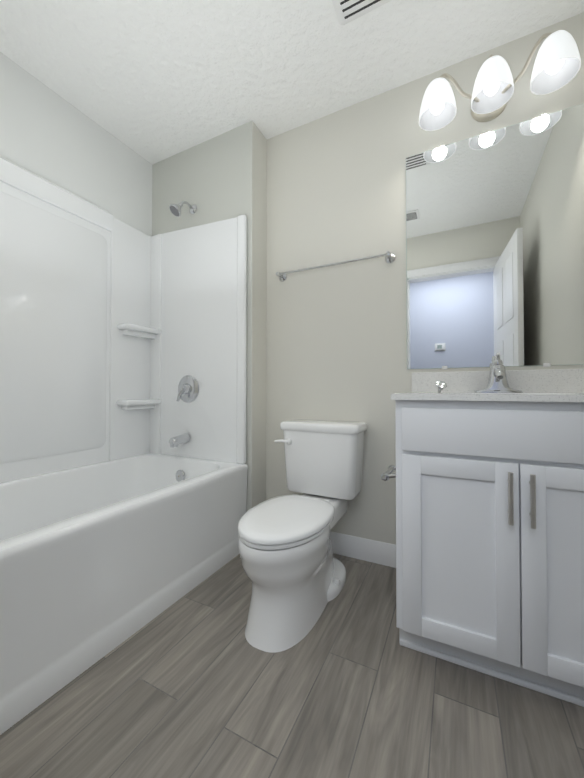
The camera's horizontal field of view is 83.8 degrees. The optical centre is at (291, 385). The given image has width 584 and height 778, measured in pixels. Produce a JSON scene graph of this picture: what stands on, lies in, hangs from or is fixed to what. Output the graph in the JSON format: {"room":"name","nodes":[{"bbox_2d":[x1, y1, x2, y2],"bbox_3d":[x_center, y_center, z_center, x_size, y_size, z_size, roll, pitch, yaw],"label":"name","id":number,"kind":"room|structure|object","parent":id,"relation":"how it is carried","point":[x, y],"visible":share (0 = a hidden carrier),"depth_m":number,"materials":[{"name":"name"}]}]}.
{"room":"bathroom","nodes":[
{"label":"bathroom","id":0,"kind":"room"},
{"bbox_2d":[0,52,151,235],"bbox_3d":[-1.345,-0.309,1.594,0.120,2.440,2.030,0,-1,27],"label":"wall","id":1,"kind":"structure","parent":0,"point":[49,134],"depth_m":1.76,"materials":[{"name":"white paint"}]},
{"bbox_2d":[152,121,266,511],"bbox_3d":[-0.559,-0.301,2.112,0.820,2.440,0.160,0,-1,27],"label":"wall","id":2,"kind":"structure","parent":0,"point":[223,176],"depth_m":1.95,"materials":[{"name":"white paint"}]},
{"bbox_2d":[169,201,196,216],"bbox_3d":[-0.675,-1.084,1.995,0.082,0.128,0.170,0,-1,27],"label":"shower head","id":3,"kind":"object","parent":2,"relation":"attached to","point":[175,209],"visible":1,"depth_m":1.96},
{"bbox_2d":[0,553,583,777],"bbox_3d":[-0.226,0.923,0.349,3.220,0.060,3.220,0,-1,27],"label":"floor","id":4,"kind":"structure","parent":0,"point":[193,683],"depth_m":0.90,"materials":[{"name":"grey wood"}]},
{"bbox_2d":[0,157,247,734],"bbox_3d":[-0.968,-0.063,1.312,0.801,1.940,1.628,0,-1,27],"label":"bathtub","id":5,"kind":"object","parent":4,"relation":"on","point":[120,517],"visible":0.94,"depth_m":1.67,"materials":[{"name":"white plastic"}]},
{"bbox_2d":[169,433,189,447],"bbox_3d":[-0.687,0.334,1.982,0.062,0.074,0.129,0,-1,27],"label":"tub spout","id":6,"kind":"object","parent":5,"relation":"attached to","point":[174,442],"visible":1,"depth_m":1.96,"materials":[{"name":"silver metal"}]},
{"bbox_2d":[176,375,198,402],"bbox_3d":[-0.664,0.022,2.009,0.172,0.172,0.069,0,-1,27],"label":"shower valve","id":7,"kind":"object","parent":5,"relation":"attached to","point":[188,388],"visible":1,"depth_m":2.01,"materials":[{"name":"silver metal"}]},
{"bbox_2d":[238,419,366,652],"bbox_3d":[0.034,0.548,1.454,0.435,0.723,0.769,0,-1,27],"label":"toilet","id":8,"kind":"object","parent":4,"relation":"on","point":[294,569],"visible":1,"depth_m":1.26,"materials":[{"name":"white ceramic"}]},
{"bbox_2d":[391,369,583,706],"bbox_3d":[0.775,0.418,1.169,0.714,0.974,0.623,0,-1,27],"label":"bathroom vanity","id":9,"kind":"object","parent":4,"relation":"on","point":[490,534],"visible":1,"depth_m":0.97,"materials":[{"name":"white paint"}]},
{"bbox_2d":[381,465,395,480],"bbox_3d":[0.442,0.366,1.384,0.092,0.049,0.199,0,-1,27],"label":"paper holder","id":10,"kind":"object","parent":9,"relation":"attached to","point":[386,475],"visible":0.54,"depth_m":1.32,"materials":[{"name":"silver metal"}]},
{"bbox_2d":[436,381,446,392],"bbox_3d":[0.622,0.006,1.354,0.041,0.049,0.047,0,-1,27],"label":"drain stopper","id":11,"kind":"object","parent":9,"relation":"in","point":[441,385],"visible":1,"depth_m":1.35,"materials":[{"name":"silver metal"}]},
{"bbox_2d":[474,352,522,392],"bbox_3d":[0.861,-0.055,1.355,0.176,0.171,0.127,0,-1,27],"label":"faucet","id":12,"kind":"object","parent":9,"relation":"on","point":[497,381],"visible":1,"depth_m":1.37,"materials":[{"name":"silver metal"}]},
{"bbox_2d":[0,0,583,164],"bbox_3d":[-0.226,-1.576,0.385,3.220,0.060,3.220,0,-1,27],"label":"ceiling","id":13,"kind":"structure","parent":0,"point":[152,82],"depth_m":1.50,"materials":[{"name":"white paint"}]},
{"bbox_2d":[332,0,391,24],"bbox_3d":[0.270,-1.524,1.191,0.290,0.021,0.290,0,-1,27],"label":"ceiling vent","id":14,"kind":"object","parent":13,"relation":"in","point":[347,11],"visible":1,"depth_m":1.31,"materials":[{"name":"white plastic"}]},
{"bbox_2d":[266,12,583,544],"bbox_3d":[0.255,-0.305,1.860,2.500,2.440,0.120,0,-1,27],"label":"wall","id":15,"kind":"structure","parent":0,"point":[336,342],"depth_m":1.75,"materials":[{"name":"white paint"}]},
{"bbox_2d":[276,251,394,280],"bbox_3d":[0.209,-0.651,1.781,0.677,0.052,0.070,0,-1,27],"label":"towel rail","id":16,"kind":"object","parent":15,"relation":"attached to","point":[388,255],"visible":1,"depth_m":1.73,"materials":[{"name":"silver metal"}]},
{"bbox_2d":[329,531,395,567],"bbox_3d":[0.218,0.860,1.785,0.848,0.108,0.016,0,-1,27],"label":"baseboard","id":17,"kind":"structure","parent":15,"relation":"attached to","point":[374,551],"depth_m":1.70,"materials":[{"name":"white paint"}]},
{"bbox_2d":[406,103,583,369],"bbox_3d":[0.900,-0.616,1.467,0.730,1.078,0.010,0,-1,27],"label":"mirror","id":18,"kind":"object","parent":15,"relation":"attached to","point":[494,242],"visible":0.98,"depth_m":1.45,"materials":[{"name":"white mirror"}]},
{"bbox_2d":[419,30,580,130],"bbox_3d":[0.852,-1.308,1.392,0.574,0.206,0.204,0,-1,27],"label":"sconce","id":19,"kind":"object","parent":15,"relation":"attached to","point":[557,64],"visible":1,"depth_m":1.34,"materials":[{"name":"white glass"}]}
]}

